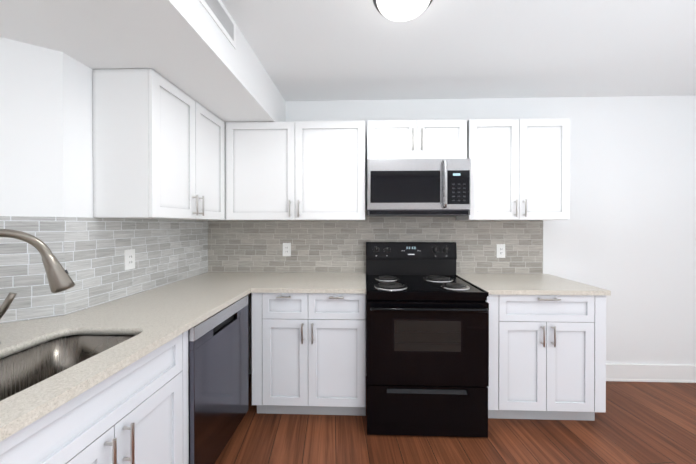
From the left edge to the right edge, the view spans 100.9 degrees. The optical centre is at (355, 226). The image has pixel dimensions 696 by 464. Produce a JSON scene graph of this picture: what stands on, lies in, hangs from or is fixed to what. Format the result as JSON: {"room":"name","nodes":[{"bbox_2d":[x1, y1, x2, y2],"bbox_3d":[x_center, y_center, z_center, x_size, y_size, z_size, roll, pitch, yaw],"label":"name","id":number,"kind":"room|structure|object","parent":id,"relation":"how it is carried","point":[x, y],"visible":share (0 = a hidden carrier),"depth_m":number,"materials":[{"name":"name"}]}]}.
{"room":"kitchen","nodes":[
{"label":"kitchen","id":0,"kind":"room"},
{"bbox_2d":[0,37,63,216],"bbox_3d":[-1.688,0.114,1.191,0.700,2.440,0.100,0,0,-35],"label":"wall","id":1,"kind":"structure","parent":0,"point":[31,130],"depth_m":1.29,"materials":[{"name":"white paint"}]},
{"bbox_2d":[0,216,59,323],"bbox_3d":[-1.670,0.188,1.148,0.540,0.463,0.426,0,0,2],"label":"backsplash","id":2,"kind":"structure","parent":1,"relation":"attached to","point":[22,270],"depth_m":1.28,"materials":[{"name":"tile"}]},
{"bbox_2d":[63,53,203,220],"bbox_3d":[-1.402,0.110,1.969,0.100,2.440,1.235,0,0,2],"label":"wall","id":3,"kind":"structure","parent":0,"point":[77,138],"depth_m":1.42,"materials":[{"name":"white paint"}]},
{"bbox_2d":[124,249,134,269],"bbox_3d":[-1.348,0.198,1.717,0.008,0.118,0.072,0,0,2],"label":"electrical outlet","id":4,"kind":"object","parent":3,"relation":"attached to","point":[129,259],"visible":1,"depth_m":1.71,"materials":[{"name":"white plastic"}]},
{"bbox_2d":[60,217,207,315],"bbox_3d":[-1.348,0.183,1.961,0.008,0.463,1.228,0,0,2],"label":"backsplash","id":5,"kind":"structure","parent":3,"relation":"attached to","point":[88,253],"depth_m":1.67,"materials":[{"name":"tile"}]},
{"bbox_2d":[93,68,239,220],"bbox_3d":[-1.173,-0.433,2.030,0.350,0.769,1.088,0,0,2],"label":"upper cabinet","id":6,"kind":"object","parent":3,"relation":"attached to","point":[159,146],"visible":0.98,"depth_m":1.49,"materials":[{"name":"paint"}]},
{"bbox_2d":[215,374,695,463],"bbox_3d":[0.525,1.390,0.030,5.520,0.100,5.200,0,0,2],"label":"floor","id":7,"kind":"structure","parent":0,"point":[645,423],"depth_m":1.79,"materials":[{"name":"brown wood"}]},
{"bbox_2d":[0,330,188,463],"bbox_3d":[-1.057,0.894,0.944,0.654,0.883,0.726,0,0,2],"label":"base cabinet","id":8,"kind":"object","parent":7,"relation":"on","point":[136,412],"visible":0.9,"depth_m":0.95,"materials":[{"name":"paint"}]},
{"bbox_2d":[188,295,247,463],"bbox_3d":[-1.027,0.893,1.613,0.614,0.876,0.604,0,0,2],"label":"dishwasher","id":9,"kind":"object","parent":7,"relation":"on","point":[218,375],"visible":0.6,"depth_m":1.50,"materials":[{"name":"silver metal"}]},
{"bbox_2d":[252,293,365,415],"bbox_3d":[-0.308,0.887,2.227,0.774,0.883,0.654,0,0,2],"label":"base cabinet","id":10,"kind":"object","parent":7,"relation":"on","point":[308,353],"visible":0.92,"depth_m":1.94,"materials":[{"name":"paint"}]},
{"bbox_2d":[0,272,275,441],"bbox_3d":[-1.316,0.435,1.202,1.230,0.030,2.763,0,0,2],"label":"countertop","id":11,"kind":"structure","parent":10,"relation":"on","point":[154,319],"depth_m":1.19,"materials":[{"name":"stone"}]},
{"bbox_2d":[0,229,74,343],"bbox_3d":[-1.197,0.215,0.944,0.249,0.412,0.348,0,0,2],"label":"faucet","id":12,"kind":"object","parent":11,"relation":"on","point":[59,278],"visible":1,"depth_m":1.04,"materials":[{"name":"silver metal"}]},
{"bbox_2d":[0,335,135,400],"bbox_3d":[-1.032,0.549,0.900,0.384,0.193,0.604,0,0,2],"label":"sink","id":13,"kind":"object","parent":11,"relation":"in","point":[26,368],"visible":0.19,"depth_m":1.13,"materials":[{"name":"silver metal"}]},
{"bbox_2d":[256,273,365,293],"bbox_3d":[-0.293,0.429,2.233,0.747,0.030,0.634,0,0,2],"label":"countertop","id":14,"kind":"structure","parent":10,"relation":"on","point":[282,282],"depth_m":2.08,"materials":[{"name":"stone"}]},
{"bbox_2d":[366,242,488,437],"bbox_3d":[0.460,0.733,2.115,0.762,1.192,0.768,0,0,2],"label":"range","id":15,"kind":"object","parent":7,"relation":"on","point":[427,340],"visible":1,"depth_m":1.80,"materials":[{"name":"black metal"}]},
{"bbox_2d":[486,295,605,420],"bbox_3d":[1.245,0.887,2.176,0.796,0.883,0.654,0,0,2],"label":"base cabinet","id":16,"kind":"object","parent":7,"relation":"on","point":[547,357],"visible":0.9,"depth_m":1.89,"materials":[{"name":"paint"}]},
{"bbox_2d":[456,274,610,294],"bbox_3d":[1.252,0.429,2.182,0.812,0.030,0.634,0,0,2],"label":"countertop","id":17,"kind":"structure","parent":16,"relation":"on","point":[495,284],"depth_m":2.02,"materials":[{"name":"stone"}]},
{"bbox_2d":[221,0,695,100],"bbox_3d":[0.525,-1.150,0.016,5.520,0.100,5.200,0,0,2],"label":"ceiling","id":18,"kind":"structure","parent":0,"point":[319,50],"depth_m":1.79,"materials":[{"name":"white paint"}]},
{"bbox_2d":[0,0,285,121],"bbox_3d":[-1.339,-0.955,0.078,1.270,0.291,5.000,0,0,2],"label":"soffit ceiling","id":19,"kind":"structure","parent":18,"relation":"attached to","point":[186,47],"depth_m":1.30,"materials":[{"name":"white paint"}]},
{"bbox_2d":[199,0,235,48],"bbox_3d":[-0.665,-1.026,1.106,0.008,0.136,0.900,0,0,2],"label":"ceiling vent","id":20,"kind":"object","parent":19,"relation":"in","point":[218,13],"visible":0.98,"depth_m":1.41,"materials":[{"name":"silver metal"}]},
{"bbox_2d":[373,0,432,20],"bbox_3d":[0.229,-1.066,1.367,0.296,0.082,0.296,0,0,2],"label":"ceiling light","id":21,"kind":"object","parent":18,"relation":"attached to","point":[399,10],"visible":0.98,"depth_m":1.37,"materials":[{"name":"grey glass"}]},
{"bbox_2d":[248,95,695,373],"bbox_3d":[0.968,0.106,2.560,4.800,2.440,0.100,0,0,2],"label":"wall","id":22,"kind":"structure","parent":0,"point":[625,234],"depth_m":2.47,"materials":[{"name":"white paint"}]},
{"bbox_2d":[283,243,290,255],"bbox_3d":[-0.611,0.206,2.549,0.072,0.118,0.008,0,0,2],"label":"electrical outlet","id":23,"kind":"object","parent":22,"relation":"attached to","point":[286,249],"visible":1,"depth_m":2.55,"materials":[{"name":"white plastic"}]},
{"bbox_2d":[226,121,364,220],"bbox_3d":[-0.468,-0.435,2.376,1.097,0.769,0.350,0,0,2],"label":"upper cabinet","id":24,"kind":"object","parent":22,"relation":"attached to","point":[297,171],"visible":1,"depth_m":2.24,"materials":[{"name":"paint"}]},
{"bbox_2d":[208,211,542,273],"bbox_3d":[0.145,0.139,2.533,2.955,0.546,0.008,0,0,2],"label":"backsplash","id":25,"kind":"structure","parent":22,"relation":"attached to","point":[233,246],"depth_m":2.53,"materials":[{"name":"tile"}]},
{"bbox_2d":[367,119,466,158],"bbox_3d":[0.476,-0.667,2.344,0.764,0.305,0.350,0,0,2],"label":"upper cabinet","id":26,"kind":"object","parent":22,"relation":"attached to","point":[416,139],"visible":0.81,"depth_m":2.21,"materials":[{"name":"paint"}]},
{"bbox_2d":[367,159,470,216],"bbox_3d":[0.475,-0.292,2.294,0.760,0.416,0.446,0,0,2],"label":"over-the-range microwave","id":27,"kind":"object","parent":26,"relation":"attached to","point":[418,187],"visible":1,"depth_m":2.13,"materials":[{"name":"silver metal"}]},
{"bbox_2d":[497,244,504,257],"bbox_3d":[1.261,0.214,2.488,0.072,0.118,0.008,0,0,2],"label":"electrical outlet","id":28,"kind":"object","parent":22,"relation":"attached to","point":[500,250],"visible":1,"depth_m":2.49,"materials":[{"name":"white plastic"}]},
{"bbox_2d":[456,118,569,219],"bbox_3d":[1.249,-0.435,2.320,0.754,0.769,0.350,0,0,2],"label":"upper cabinet","id":29,"kind":"object","parent":22,"relation":"attached to","point":[520,169],"visible":0.94,"depth_m":2.19,"materials":[{"name":"paint"}]},
{"bbox_2d":[606,364,695,382],"bbox_3d":[2.466,1.254,2.457,1.560,0.145,0.020,0,0,2],"label":"baseboard","id":30,"kind":"structure","parent":22,"relation":"attached to","point":[651,373],"depth_m":2.44,"materials":[{"name":"white paint"}]}
]}

